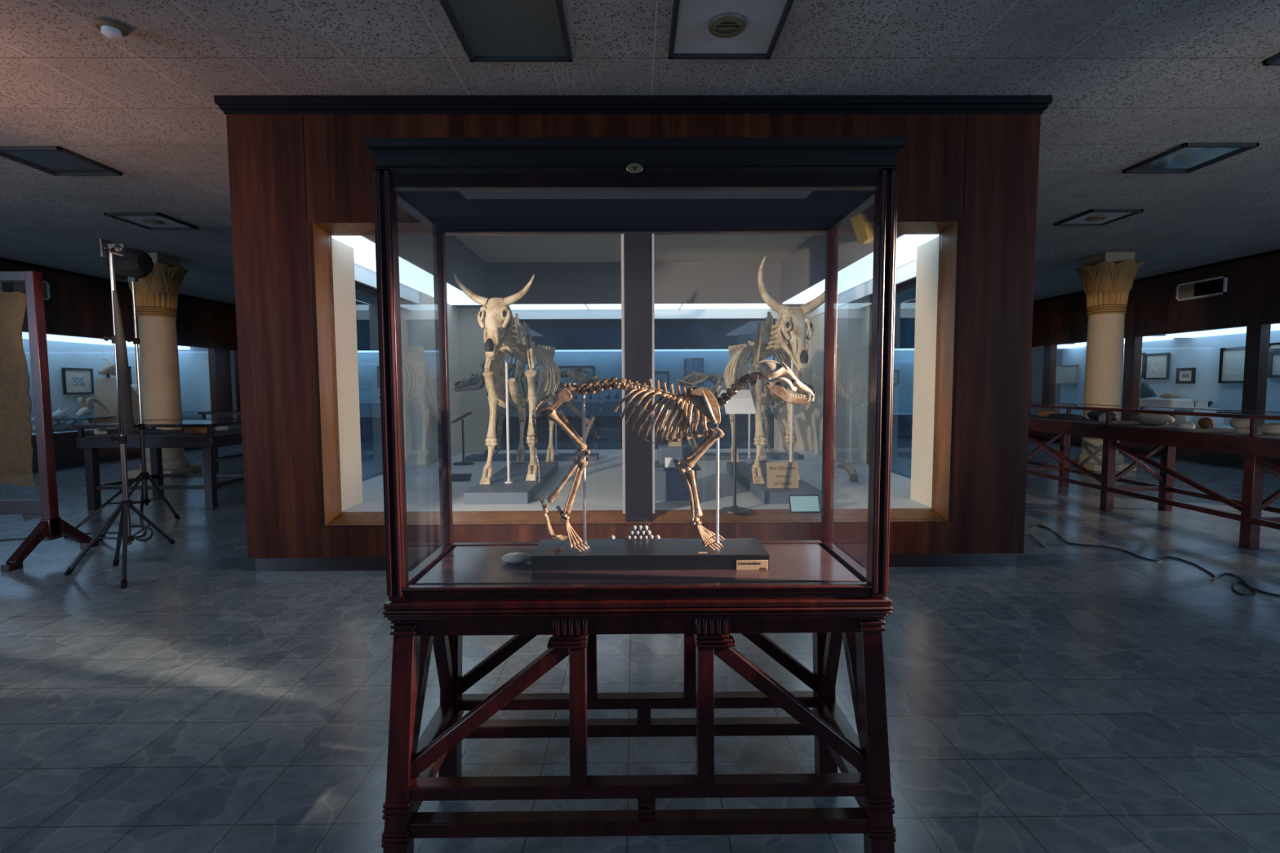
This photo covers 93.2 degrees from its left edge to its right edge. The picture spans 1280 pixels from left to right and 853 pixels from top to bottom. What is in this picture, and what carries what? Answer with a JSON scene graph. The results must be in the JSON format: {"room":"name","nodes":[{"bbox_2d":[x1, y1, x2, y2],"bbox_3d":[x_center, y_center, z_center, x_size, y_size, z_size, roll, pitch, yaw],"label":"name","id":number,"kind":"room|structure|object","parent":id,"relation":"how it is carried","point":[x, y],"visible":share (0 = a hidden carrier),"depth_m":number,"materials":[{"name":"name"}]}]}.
{"room":"museum","nodes":[
{"label":"museum","id":0,"kind":"room"},
{"bbox_2d":[0,261,240,466],"bbox_3d":[-9.197,-0.651,4.985,0.140,3.050,18.200,0,4,0],"label":"wall","id":1,"kind":"structure","parent":0,"point":[77,306],"depth_m":10.52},
{"bbox_2d":[0,280,50,300],"bbox_3d":[-9.174,-2.076,9.024,0.030,0.290,0.750,0,4,0],"label":"air vent","id":2,"kind":"object","parent":1,"relation":"in","point":[4,286],"visible":0.32,"depth_m":8.95,"materials":[{"name":"metal"}]},
{"bbox_2d":[46,333,114,345],"bbox_3d":[-9.565,-1.521,10.349,1.144,0.089,2.334,0,4,0],"label":"strip light","id":3,"kind":"object","parent":1,"relation":"attached to","point":[73,339],"depth_m":10.48,"materials":[{"name":"white paint"}]},
{"bbox_2d":[32,448,200,472],"bbox_3d":[-9.130,0.920,5.091,0.020,0.100,18.200,0,4,0],"label":"baseboard","id":4,"kind":"structure","parent":1,"relation":"attached to","point":[135,455],"depth_m":10.26,"materials":[{"name":"brown wood"}]},
{"bbox_2d":[0,257,235,306],"bbox_3d":[-9.144,-2.148,4.885,0.020,0.050,18.200,0,4,0],"label":"trim","id":5,"kind":"structure","parent":1,"relation":"attached to","point":[5,260],"depth_m":9.91,"materials":[{"name":"black paint"}]},
{"bbox_2d":[22,338,235,435],"bbox_3d":[-9.729,-0.528,6.993,0.890,1.740,14.200,0,4,0],"label":"wall","id":6,"kind":"structure","parent":0,"point":[193,364],"depth_m":11.29,"materials":[{"name":"blue"}]},
{"bbox_2d":[30,418,88,422],"bbox_3d":[-9.739,-0.101,10.076,0.500,0.012,0.658,0,4,0],"label":"glass shelf","id":7,"kind":"object","parent":6,"relation":"on","point":[64,420],"visible":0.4,"depth_m":10.11,"materials":[{"name":"blue"}]},
{"bbox_2d":[53,421,67,431],"bbox_3d":[-9.739,-0.017,10.116,0.155,0.181,0.271,0,4,0],"label":"skull","id":8,"kind":"object","parent":7,"relation":"on","point":[59,426],"visible":0.87,"depth_m":10.12,"materials":[{"name":"grey stone"}]},
{"bbox_2d":[52,407,69,419],"bbox_3d":[-9.739,-0.210,10.108,0.173,0.203,0.305,0,4,0],"label":"skull","id":9,"kind":"object","parent":7,"relation":"on","point":[58,415],"visible":0.89,"depth_m":10.12,"materials":[{"name":"grey stone"}]},
{"bbox_2d":[61,367,94,394],"bbox_3d":[-10.122,-0.818,10.908,0.035,0.465,0.574,0,4,0],"label":"framed picture","id":10,"kind":"object","parent":6,"relation":"attached to","point":[75,380],"visible":1,"depth_m":10.90,"materials":[{"name":"black paint"}]},
{"bbox_2d":[71,377,84,385],"bbox_3d":[-10.126,-0.818,10.908,0.004,0.145,0.254,0,4,0],"label":"print","id":11,"kind":"object","parent":10,"relation":"attached to","point":[74,380],"depth_m":10.90},
{"bbox_2d":[66,416,116,418],"bbox_3d":[-9.769,-0.157,10.696,0.450,0.012,0.689,0,4,0],"label":"glass shelf","id":12,"kind":"object","parent":6,"relation":"attached to","point":[86,417],"visible":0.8,"depth_m":10.62,"materials":[{"name":"blue"}]},
{"bbox_2d":[75,397,109,417],"bbox_3d":[-9.745,-0.343,10.681,0.373,0.350,0.458,0,4,0],"label":"skull","id":13,"kind":"object","parent":12,"relation":"on","point":[86,406],"visible":1,"depth_m":10.62,"materials":[{"name":"grey stone"}]},
{"bbox_2d":[94,358,142,422],"bbox_3d":[-9.756,-0.667,11.760,0.468,1.256,1.639,0,4,0],"label":"pedestal","id":14,"kind":"object","parent":6,"relation":"on","point":[105,388],"visible":0.46,"depth_m":11.05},
{"bbox_2d":[127,253,202,478],"bbox_3d":[-6.941,-0.865,8.749,0.805,3.142,0.805,0,4,0],"label":"column","id":15,"kind":"structure","parent":0,"point":[157,294],"depth_m":8.58,"materials":[{"name":"stone"}]},
{"bbox_2d":[355,303,915,436],"bbox_3d":[-0.130,-1.310,14.194,18.200,3.050,0.140,0,4,0],"label":"wall","id":16,"kind":"structure","parent":0,"point":[560,334],"depth_m":14.10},
{"bbox_2d":[360,434,911,441],"bbox_3d":[-0.123,0.265,14.239,18.200,0.100,0.020,0,4,0],"label":"baseboard","id":17,"kind":"structure","parent":16,"relation":"attached to","point":[894,436],"depth_m":14.22,"materials":[{"name":"brown wood"}]},
{"bbox_2d":[357,350,914,416],"bbox_3d":[-0.133,-1.089,14.700,18.200,1.740,0.840,0,4,0],"label":"wall","id":18,"kind":"structure","parent":0,"point":[607,365],"depth_m":15.04,"materials":[{"name":"blue"}]},
{"bbox_2d":[359,402,381,417],"bbox_3d":[-6.730,-0.412,14.645,3.800,0.334,0.500,0,4,0],"label":"step","id":19,"kind":"structure","parent":18,"relation":"on","point":[366,409],"depth_m":14.40,"materials":[{"name":"blue"}]},
{"bbox_2d":[557,365,595,387],"bbox_3d":[-1.749,-1.235,15.008,1.249,0.530,0.035,0,4,0],"label":"framed picture","id":20,"kind":"object","parent":18,"relation":"attached to","point":[590,369],"visible":0.25,"depth_m":15.00,"materials":[{"name":"black paint"}]},
{"bbox_2d":[559,368,592,385],"bbox_3d":[-1.749,-1.235,15.012,1.149,0.430,0.004,0,4,0],"label":"print","id":21,"kind":"object","parent":20,"relation":"attached to","point":[568,380],"depth_m":15.01},
{"bbox_2d":[555,349,622,351],"bbox_3d":[-2.388,-1.862,14.727,4.100,0.059,0.480,0,4,0],"label":"strip light","id":22,"kind":"object","parent":18,"relation":"attached to","point":[583,350],"visible":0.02,"depth_m":14.58,"materials":[{"name":"white paint"}]},
{"bbox_2d":[504,400,772,416],"bbox_3d":[-0.130,-0.444,14.703,8.600,0.334,0.500,0,4,0],"label":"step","id":23,"kind":"structure","parent":18,"relation":"on","point":[592,408],"depth_m":14.45,"materials":[{"name":"blue"}]},
{"bbox_2d":[654,371,668,388],"bbox_3d":[0.515,-1.156,15.034,0.405,0.420,0.035,0,4,0],"label":"framed picture","id":24,"kind":"object","parent":18,"relation":"attached to","point":[662,376],"visible":0.61,"depth_m":15.03,"materials":[{"name":"black paint"}]},
{"bbox_2d":[654,349,728,351],"bbox_3d":[2.112,-1.885,14.767,4.100,0.059,0.480,0,4,0],"label":"strip light","id":25,"kind":"object","parent":18,"relation":"attached to","point":[655,349],"visible":0.07,"depth_m":14.61,"materials":[{"name":"white paint"}]},
{"bbox_2d":[684,358,703,385],"bbox_3d":[1.340,-1.358,15.028,0.462,0.662,0.035,0,4,0],"label":"framed picture","id":26,"kind":"object","parent":18,"relation":"attached to","point":[691,365],"visible":0.71,"depth_m":15.02,"materials":[{"name":"black paint"}]},
{"bbox_2d":[893,369,898,384],"bbox_3d":[6.246,-1.227,15.081,0.390,0.367,0.035,0,4,0],"label":"framed picture","id":27,"kind":"object","parent":18,"relation":"attached to","point":[895,372],"visible":0.4,"depth_m":15.08,"materials":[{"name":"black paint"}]},
{"bbox_2d":[0,438,1279,852],"bbox_3d":[-0.045,0.951,5.676,20.200,0.120,19.200,0,4,0],"label":"floor","id":28,"kind":"structure","parent":0,"point":[1068,698],"depth_m":2.47,"materials":[{"name":"tile"}]},
{"bbox_2d":[0,271,98,571],"bbox_3d":[-5.075,-0.069,4.480,1.370,2.120,0.705,0,4,0],"label":"frame","id":29,"kind":"object","parent":28,"relation":"on","point":[51,526],"visible":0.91,"depth_m":4.46,"materials":[{"name":"red wood"}]},
{"bbox_2d":[0,291,37,486],"bbox_3d":[-5.059,-0.272,4.466,1.142,1.446,0.006,0,4,0],"label":"sheet","id":30,"kind":"object","parent":29,"relation":"attached to","point":[16,449],"visible":1,"depth_m":4.47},
{"bbox_2d":[64,238,174,588],"bbox_3d":[-3.748,-0.124,4.227,0.473,2.268,1.264,-2,4,-27],"label":"tripod stand","id":31,"kind":"object","parent":28,"relation":"on","point":[107,251],"visible":0.94,"depth_m":4.13,"materials":[{"name":"grey metal"}]},
{"bbox_2d":[112,260,135,435],"bbox_3d":[-3.476,-0.524,4.063,0.078,1.170,0.078,-2,4,-23],"label":"folded umbrella","id":32,"kind":"object","parent":31,"relation":"hanging from","point":[126,426],"visible":1,"depth_m":4.05,"materials":[{"name":"black fabric"}]},
{"bbox_2d":[63,243,180,541],"bbox_3d":[-4.678,-0.346,5.421,0.536,2.558,0.987,0,4,0],"label":"tripod stand","id":33,"kind":"object","parent":28,"relation":"on","point":[137,264],"visible":0.74,"depth_m":5.44,"materials":[{"name":"grey metal"}]},
{"bbox_2d":[130,524,152,540],"bbox_3d":[-4.388,0.929,5.304,0.181,0.012,0.752,-4,5,-43],"label":"power cable","id":34,"kind":"object","parent":28,"relation":"on","point":[140,525],"visible":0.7,"depth_m":5.25,"materials":[{"name":"black rubber"}]},
{"bbox_2d":[71,418,244,510],"bbox_3d":[-5.117,0.392,6.756,1.420,0.895,1.040,0,4,0],"label":"table","id":35,"kind":"object","parent":28,"relation":"on","point":[214,438],"visible":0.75,"depth_m":6.32,"materials":[{"name":"brown wood"}]},
{"bbox_2d":[93,427,107,435],"bbox_3d":[-5.760,0.046,6.467,0.124,0.090,0.099,0,4,0],"label":"specimen","id":36,"kind":"object","parent":35,"relation":"on","point":[98,431],"visible":0.97,"depth_m":6.43,"materials":[{"name":"grey stone"}]},
{"bbox_2d":[134,427,173,434],"bbox_3d":[-5.320,0.050,6.569,0.582,0.070,0.083,1,4,16],"label":"dark horn","id":37,"kind":"object","parent":35,"relation":"on","point":[147,431],"visible":0.68,"depth_m":6.53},
{"bbox_2d":[183,426,207,434],"bbox_3d":[-4.769,0.029,6.524,0.263,0.110,0.193,0,4,0],"label":"specimen","id":38,"kind":"object","parent":35,"relation":"on","point":[188,430],"visible":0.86,"depth_m":6.45,"materials":[{"name":"brown stone"}]},
{"bbox_2d":[197,409,243,473],"bbox_3d":[-5.452,0.226,8.987,1.410,0.930,1.060,0,4,0],"label":"case","id":39,"kind":"object","parent":28,"relation":"on","point":[233,457],"visible":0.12,"depth_m":8.56,"materials":[{"name":"brown wood"}]},
{"bbox_2d":[213,94,1052,571],"bbox_3d":[-0.040,-0.724,6.218,5.435,3.150,4.395,0,4,0],"label":"enclosure","id":40,"kind":"object","parent":28,"relation":"on","point":[300,167],"visible":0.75,"depth_m":4.13,"materials":[{"name":"brown wood"}]},
{"bbox_2d":[451,473,471,480],"bbox_3d":[-1.684,0.474,5.660,0.200,0.061,0.090,0,4,0],"label":"label","id":41,"kind":"object","parent":40,"relation":"on","point":[455,477],"visible":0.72,"depth_m":5.62,"materials":[{"name":"blue"}]},
{"bbox_2d":[451,412,474,465],"bbox_3d":[-1.996,0.134,6.828,0.240,0.582,0.240,0,4,0],"label":"sign stand","id":42,"kind":"object","parent":40,"relation":"on","point":[463,463],"visible":1,"depth_m":6.81,"materials":[{"name":"grey metal"}]},
{"bbox_2d":[453,273,560,504],"bbox_3d":[-1.091,-0.369,5.518,0.668,1.759,2.137,0,4,2],"label":"skeleton","id":43,"kind":"object","parent":40,"relation":"on","point":[517,482],"visible":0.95,"depth_m":5.05,"materials":[{"name":"beige"}]},
{"bbox_2d":[479,310,506,351],"bbox_3d":[-1.153,-0.737,4.670,0.223,0.323,0.139,1,4,11],"label":"skull","id":44,"kind":"object","parent":43,"relation":"attached to","point":[495,320],"depth_m":4.68,"materials":[{"name":"grey"}]},
{"bbox_2d":[453,356,601,461],"bbox_3d":[-1.335,-0.234,7.236,1.762,1.254,0.560,0,4,-2],"label":"skeleton","id":45,"kind":"object","parent":40,"relation":"on","point":[477,380],"visible":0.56,"depth_m":7.13,"materials":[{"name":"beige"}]},
{"bbox_2d":[453,373,474,386],"bbox_3d":[-2.084,-0.546,7.211,0.260,0.158,0.188,0,4,0],"label":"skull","id":46,"kind":"object","parent":45,"relation":"attached to","point":[469,381],"depth_m":7.16,"materials":[{"name":"grey"}]},
{"bbox_2d":[664,457,680,467],"bbox_3d":[0.252,0.276,4.646,0.120,0.069,0.043,0,4,0],"label":"card","id":47,"kind":"object","parent":40,"relation":"on","point":[668,461],"visible":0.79,"depth_m":4.64,"materials":[{"name":"paper"}]},
{"bbox_2d":[657,444,693,465],"bbox_3d":[0.285,0.226,4.873,0.270,0.140,0.220,0,4,0],"label":"box","id":48,"kind":"object","parent":40,"relation":"on","point":[664,451],"visible":0.69,"depth_m":4.76,"materials":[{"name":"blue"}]},
{"bbox_2d":[662,408,684,446],"bbox_3d":[0.261,0.008,4.838,0.196,0.301,0.193,-2,4,-26],"label":"specimen","id":49,"kind":"object","parent":48,"relation":"on","point":[672,443],"visible":0.21,"depth_m":4.80,"materials":[{"name":"beige"}]},
{"bbox_2d":[654,460,700,500],"bbox_3d":[0.252,0.425,4.831,0.414,0.251,0.470,0,4,0],"label":"plinth","id":50,"kind":"object","parent":40,"relation":"on","point":[669,484],"visible":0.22,"depth_m":4.62,"materials":[{"name":"blue"}]},
{"bbox_2d":[720,390,755,514],"bbox_3d":[0.670,0.169,4.195,0.220,0.843,0.220,0,4,0],"label":"sign stand","id":51,"kind":"object","parent":40,"relation":"on","point":[742,402],"visible":0.99,"depth_m":4.18,"materials":[{"name":"grey metal"}]},
{"bbox_2d":[675,364,813,459],"bbox_3d":[1.248,-0.216,7.261,1.678,1.194,0.534,0,4,1],"label":"skeleton","id":52,"kind":"object","parent":40,"relation":"on","point":[699,377],"visible":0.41,"depth_m":7.16,"materials":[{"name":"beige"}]},
{"bbox_2d":[724,256,824,503],"bbox_3d":[1.142,-0.437,5.481,0.673,1.879,2.140,-1,4,-5],"label":"skeleton","id":53,"kind":"object","parent":40,"relation":"on","point":[791,326],"visible":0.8,"depth_m":4.97,"materials":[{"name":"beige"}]},
{"bbox_2d":[766,462,799,488],"bbox_3d":[1.099,0.374,4.666,0.242,0.195,0.046,0,4,0],"label":"cardboard sign","id":54,"kind":"object","parent":53,"relation":"on","point":[779,474],"visible":1,"depth_m":4.66,"materials":[{"name":"beige"}]},
{"bbox_2d":[785,321,812,363],"bbox_3d":[1.244,-0.646,4.649,0.223,0.323,0.139,-1,4,-14],"label":"skull","id":55,"kind":"object","parent":53,"relation":"attached to","point":[795,331],"depth_m":4.66,"materials":[{"name":"grey"}]},
{"bbox_2d":[788,494,820,512],"bbox_3d":[1.134,0.532,4.170,0.209,0.117,0.059,0,4,0],"label":"glazed caption","id":56,"kind":"object","parent":40,"relation":"on","point":[797,503],"visible":1,"depth_m":4.16,"materials":[{"name":"white paper"}]},
{"bbox_2d":[837,463,857,481],"bbox_3d":[2.059,0.429,5.963,0.112,0.072,1.050,1,4,12],"label":"horn","id":57,"kind":"object","parent":40,"relation":"on","point":[853,474],"visible":1,"depth_m":5.69,"materials":[{"name":"beige"}]},
{"bbox_2d":[362,137,908,852],"bbox_3d":[-0.006,0.242,1.667,1.268,1.839,0.493,0,4,0],"label":"glass display case","id":58,"kind":"object","parent":28,"relation":"on","point":[452,185],"depth_m":1.48,"materials":[{"name":"red wood"}]},
{"bbox_2d":[501,551,531,563],"bbox_3d":[-0.341,0.364,1.679,0.086,0.028,0.064,0,4,0],"label":"disc","id":59,"kind":"object","parent":58,"relation":"on","point":[516,557],"visible":0.98,"depth_m":1.66,"materials":[{"name":"beige"}]},
{"bbox_2d":[530,360,815,570],"bbox_3d":[0.093,0.100,1.672,0.781,0.564,0.178,0,4,0],"label":"skeleton","id":60,"kind":"object","parent":58,"relation":"on","point":[708,552],"visible":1,"depth_m":1.64,"materials":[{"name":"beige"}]},
{"bbox_2d":[791,379,815,395],"bbox_3d":[0.445,-0.108,1.661,0.074,0.043,0.041,0,4,0],"label":"snout","id":61,"kind":"object","parent":60,"relation":"attached to","point":[797,386],"depth_m":1.65,"materials":[{"name":"grey"}]},
{"bbox_2d":[1026,401,1279,549],"bbox_3d":[4.973,0.319,6.180,0.730,1.030,5.860,0,4,0],"label":"display table","id":62,"kind":"object","parent":28,"relation":"on","point":[1255,446],"visible":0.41,"depth_m":5.59,"materials":[{"name":"brown wood"}]},
{"bbox_2d":[1036,408,1059,417],"bbox_3d":[4.982,-0.163,7.389,0.222,0.100,0.276,0,4,0],"label":"specimen","id":63,"kind":"object","parent":62,"relation":"on","point":[1045,412],"visible":0.84,"depth_m":7.32,"materials":[{"name":"brown stone"}]},
{"bbox_2d":[1048,413,1085,419],"bbox_3d":[4.939,-0.119,7.023,0.120,0.060,0.576,0,4,0],"label":"specimen","id":64,"kind":"object","parent":62,"relation":"on","point":[1070,416],"visible":1,"depth_m":6.93,"materials":[{"name":"grey"}]},
{"bbox_2d":[1087,410,1118,421],"bbox_3d":[5.044,-0.120,6.604,0.141,0.120,0.394,0,4,0],"label":"dark horn","id":65,"kind":"object","parent":62,"relation":"on","point":[1094,415],"visible":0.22,"depth_m":6.59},
{"bbox_2d":[1135,413,1174,425],"bbox_3d":[5.001,-0.071,5.884,0.202,0.120,0.394,0,4,0],"label":"stone","id":66,"kind":"object","parent":62,"relation":"on","point":[1148,419],"visible":0.98,"depth_m":5.79,"materials":[{"name":"grey"}]},
{"bbox_2d":[1175,421,1195,429],"bbox_3d":[4.804,-0.009,5.329,0.104,0.070,0.162,0,4,0],"label":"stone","id":67,"kind":"object","parent":62,"relation":"on","point":[1184,424],"visible":1,"depth_m":5.29,"materials":[{"name":"beige"}]},
{"bbox_2d":[1197,417,1213,428],"bbox_3d":[5.101,-0.033,5.456,0.101,0.100,0.116,0,4,0],"label":"pot","id":68,"kind":"object","parent":62,"relation":"on","point":[1205,422],"visible":1,"depth_m":5.42,"materials":[{"name":"brown ceramic"}]},
{"bbox_2d":[1229,417,1249,432],"bbox_3d":[4.937,-0.017,4.957,0.160,0.131,0.160,0,4,0],"label":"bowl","id":69,"kind":"object","parent":62,"relation":"on","point":[1241,425],"visible":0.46,"depth_m":4.92,"materials":[{"name":"ceramic"}]},
{"bbox_2d":[1258,422,1279,435],"bbox_3d":[4.959,0.017,4.723,0.190,0.094,0.190,0,4,0],"label":"gourd","id":70,"kind":"object","parent":62,"relation":"on","point":[1270,428],"visible":0.98,"depth_m":4.69,"materials":[{"name":"ceramic"}]},
{"bbox_2d":[1031,524,1279,596],"bbox_3d":[3.665,0.947,4.509,0.401,0.011,1.846,-1,4,-9],"label":"cable","id":71,"kind":"object","parent":28,"relation":"on","point":[1244,583],"visible":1,"depth_m":4.12,"materials":[{"name":"black rubber"}]},
{"bbox_2d":[0,0,1279,305],"bbox_3d":[-0.059,-2.311,5.457,20.200,0.120,19.200,0,4,0],"label":"ceiling","id":72,"kind":"structure","parent":0,"point":[1130,82],"depth_m":3.74,"materials":[{"name":"tile"}]},
{"bbox_2d":[0,146,122,175],"bbox_3d":[-4.809,-2.184,4.992,0.590,0.030,0.580,0,4,0],"label":"recessed light","id":73,"kind":"object","parent":72,"relation":"in","point":[52,160],"visible":1,"depth_m":4.98,"materials":[{"name":"grey"}]},
{"bbox_2d":[93,16,128,39],"bbox_3d":[-2.740,-2.053,3.137,0.140,0.060,0.140,0,4,0],"label":"smoke detector","id":74,"kind":"object","parent":72,"relation":"attached to","point":[113,28],"visible":1,"depth_m":3.11,"materials":[{"name":"white plastic"}]},
{"bbox_2d":[104,212,198,229],"bbox_3d":[-5.461,-2.300,6.792,0.580,0.036,0.600,0,4,0],"label":"ceiling vent","id":75,"kind":"object","parent":72,"relation":"in","point":[148,220],"visible":1,"depth_m":6.74,"materials":[{"name":"grey"}]},
{"bbox_2d":[142,218,164,224],"bbox_3d":[-5.461,-2.295,6.792,0.199,0.022,0.199,2,4,28],"label":"vent","id":76,"kind":"object","parent":75,"relation":"attached to","point":[152,221],"depth_m":6.75,"materials":[{"name":"gold metal"}]},
{"bbox_2d":[439,0,572,62],"bbox_3d":[-0.675,-2.078,3.142,0.585,0.030,0.640,0,4,0],"label":"recessed light","id":77,"kind":"object","parent":72,"relation":"in","point":[486,30],"visible":1,"depth_m":3.17,"materials":[{"name":"grey"}]},
{"bbox_2d":[667,0,794,58],"bbox_3d":[0.452,-2.079,3.137,0.580,0.036,0.610,0,4,0],"label":"ceiling light","id":78,"kind":"object","parent":72,"relation":"in","point":[700,28],"visible":1,"depth_m":3.16,"materials":[{"name":"grey"}]},
{"bbox_2d":[707,13,746,37],"bbox_3d":[0.452,-2.074,3.137,0.199,0.022,0.199,2,4,28],"label":"vent","id":79,"kind":"object","parent":78,"relation":"attached to","point":[719,25],"depth_m":3.13,"materials":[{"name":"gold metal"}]},
{"bbox_2d":[1053,208,1143,226],"bbox_3d":[5.144,-2.347,6.814,0.570,0.036,0.580,0,4,0],"label":"ceiling vent","id":80,"kind":"object","parent":72,"relation":"in","point":[1092,217],"visible":1,"depth_m":6.78,"materials":[{"name":"grey"}]},
{"bbox_2d":[1085,215,1107,221],"bbox_3d":[5.144,-2.342,6.815,0.199,0.022,0.199,-2,4,-29],"label":"vent","id":81,"kind":"object","parent":80,"relation":"attached to","point":[1091,218],"depth_m":6.78,"materials":[{"name":"gold metal"}]},
{"bbox_2d":[1122,142,1259,173],"bbox_3d":[4.550,-2.228,5.038,0.590,0.030,0.610,0,4,0],"label":"recessed light","id":82,"kind":"object","parent":72,"relation":"in","point":[1185,157],"visible":1,"depth_m":5.01,"materials":[{"name":"grey"}]},
{"bbox_2d":[1262,52,1279,66],"bbox_3d":[3.937,-2.104,3.232,0.590,0.030,0.620,0,4,0],"label":"recessed light","id":83,"kind":"object","parent":72,"relation":"in","point":[1274,60],"visible":1,"depth_m":3.51,"materials":[{"name":"grey"}]},
{"bbox_2d":[1069,252,1144,471],"bbox_3d":[6.878,-0.940,8.970,0.805,3.142,0.805,0,4,0],"label":"column","id":84,"kind":"structure","parent":0,"point":[1107,278],"depth_m":8.78,"materials":[{"name":"stone"}]},
{"bbox_2d":[1028,253,1279,466],"bbox_3d":[9.102,-0.742,5.144,0.140,3.050,18.200,0,4,0],"label":"wall","id":85,"kind":"structure","parent":0,"point":[1251,300],"depth_m":10.07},
{"bbox_2d":[1030,435,1266,471],"bbox_3d":[9.049,0.830,5.249,0.020,0.100,18.200,0,4,0],"label":"baseboard","id":86,"kind":"structure","parent":85,"relation":"attached to","point":[1236,464],"depth_m":9.89,"materials":[{"name":"brown wood"}]},
{"bbox_2d":[1033,248,1279,303],"bbox_3d":[9.036,-2.238,5.043,0.020,0.050,18.200,0,4,0],"label":"trim","id":87,"kind":"structure","parent":85,"relation":"attached to","point":[1275,251],"depth_m":9.84,"materials":[{"name":"black paint"}]},
{"bbox_2d":[1142,334,1173,342],"bbox_3d":[9.365,-1.652,11.058,1.140,0.089,1.579,0,4,0],"label":"strip light","id":88,"kind":"object","parent":85,"relation":"attached to","point":[1154,338],"depth_m":11.27,"materials":[{"name":"white paint"}]},
{"bbox_2d":[1175,275,1227,301],"bbox_3d":[8.990,-2.206,9.705,0.030,0.280,0.840,0,4,0],"label":"air vent","id":89,"kind":"object","parent":85,"relation":"in","point":[1217,286],"visible":1,"depth_m":9.68,"materials":[{"name":"metal"}]},
{"bbox_2d":[1031,329,1279,428],"bbox_3d":[9.600,-0.624,7.161,0.890,1.740,14.200,0,4,0],"label":"wall","id":90,"kind":"structure","parent":0,"point":[1202,353],"depth_m":10.81,"materials":[{"name":"blue"}]},
{"bbox_2d":[1055,364,1079,384],"bbox_3d":[9.895,-1.206,14.050,0.035,0.441,0.735,0,4,0],"label":"framed picture","id":91,"kind":"object","parent":90,"relation":"attached to","point":[1065,374],"visible":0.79,"depth_m":14.02,"materials":[{"name":"beige"}]},
{"bbox_2d":[1057,367,1075,381],"bbox_3d":[9.898,-1.206,14.050,0.004,0.301,0.595,0,4,0],"label":"print","id":92,"kind":"object","parent":91,"relation":"attached to","point":[1064,374],"depth_m":14.04},
{"bbox_2d":[1057,343,1085,348],"bbox_3d":[9.667,-1.832,13.721,0.490,0.089,0.550,0,4,0],"label":"strip light","id":93,"kind":"object","parent":90,"relation":"attached to","point":[1067,345],"visible":0.46,"depth_m":13.50,"materials":[{"name":"white paint"}]},
{"bbox_2d":[1143,352,1170,379],"bbox_3d":[9.916,-1.154,11.614,0.035,0.495,0.527,0,4,0],"label":"framed picture","id":94,"kind":"object","parent":90,"relation":"attached to","point":[1157,366],"visible":1,"depth_m":11.61,"materials":[{"name":"paper"}]},
{"bbox_2d":[1150,359,1164,373],"bbox_3d":[9.920,-1.154,11.614,0.004,0.255,0.287,0,4,0],"label":"print","id":95,"kind":"object","parent":94,"relation":"attached to","point":[1157,366],"depth_m":11.61},
{"bbox_2d":[1120,412,1223,425],"bbox_3d":[9.530,-0.189,10.920,0.650,0.247,1.406,0,4,0],"label":"step","id":96,"kind":"structure","parent":90,"relation":"on","point":[1179,418],"depth_m":10.23,"materials":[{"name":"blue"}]},
{"bbox_2d":[1138,398,1192,408],"bbox_3d":[9.502,-0.417,11.014,0.370,0.177,0.847,0,4,0],"label":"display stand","id":97,"kind":"object","parent":96,"relation":"on","point":[1160,402],"visible":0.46,"depth_m":10.81,"materials":[{"name":"grey"}]},
{"bbox_2d":[1139,381,1156,398],"bbox_3d":[9.449,-0.680,11.240,0.080,0.315,0.304,0,4,0],"label":"fish fin","id":98,"kind":"object","parent":97,"relation":"on","point":[1146,391],"visible":1,"depth_m":11.27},
{"bbox_2d":[1159,392,1181,398],"bbox_3d":[9.503,-0.554,10.833,0.110,0.110,0.411,0,4,0],"label":"tan fossil","id":99,"kind":"object","parent":97,"relation":"on","point":[1168,395],"visible":1,"depth_m":10.83,"materials":[{"name":"beige"}]},
{"bbox_2d":[1175,367,1195,383],"bbox_3d":[9.923,-0.922,11.006,0.035,0.282,0.354,0,4,0],"label":"framed picture","id":100,"kind":"object","parent":90,"relation":"attached to","point":[1184,375],"visible":1,"depth_m":11.00,"materials":[{"name":"black paint"}]},
{"bbox_2d":[1194,408,1219,426],"bbox_3d":[9.486,-0.160,10.153,0.250,0.293,0.224,0,4,0],"label":"step","id":101,"kind":"structure","parent":90,"relation":"on","point":[1197,419],"depth_m":10.05,"materials":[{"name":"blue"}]},
{"bbox_2d":[1195,400,1213,408],"bbox_3d":[9.492,-0.371,10.168,0.123,0.125,0.213,0,4,0],"label":"dark jaw","id":102,"kind":"object","parent":101,"relation":"on","point":[1197,405],"visible":1,"depth_m":10.12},
{"bbox_2d":[1165,323,1279,337],"bbox_3d":[9.701,-1.579,9.954,0.490,0.089,1.900,0,4,0],"label":"strip light","id":103,"kind":"object","parent":90,"relation":"attached to","point":[1273,326],"visible":0.64,"depth_m":10.05,"materials":[{"name":"white paint"}]},
{"bbox_2d":[1217,346,1245,382],"bbox_3d":[9.931,-1.020,10.038,0.035,0.596,0.634,0,4,0],"label":"framed picture","id":104,"kind":"object","parent":90,"relation":"attached to","point":[1231,368],"visible":0.6,"depth_m":10.15,"materials":[{"name":"paper"}]},
{"bbox_2d":[1227,355,1244,375],"bbox_3d":[9.934,-1.020,10.038,0.004,0.326,0.364,0,4,0],"label":"print","id":105,"kind":"object","parent":104,"relation":"attached to","point":[1235,362],"depth_m":10.08},
{"bbox_2d":[1267,351,1279,377],"bbox_3d":[9.937,-0.963,9.349,0.035,0.416,0.410,0,4,0],"label":"framed picture","id":106,"kind":"object","parent":90,"relation":"attached to","point":[1273,369],"visible":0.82,"depth_m":9.48,"materials":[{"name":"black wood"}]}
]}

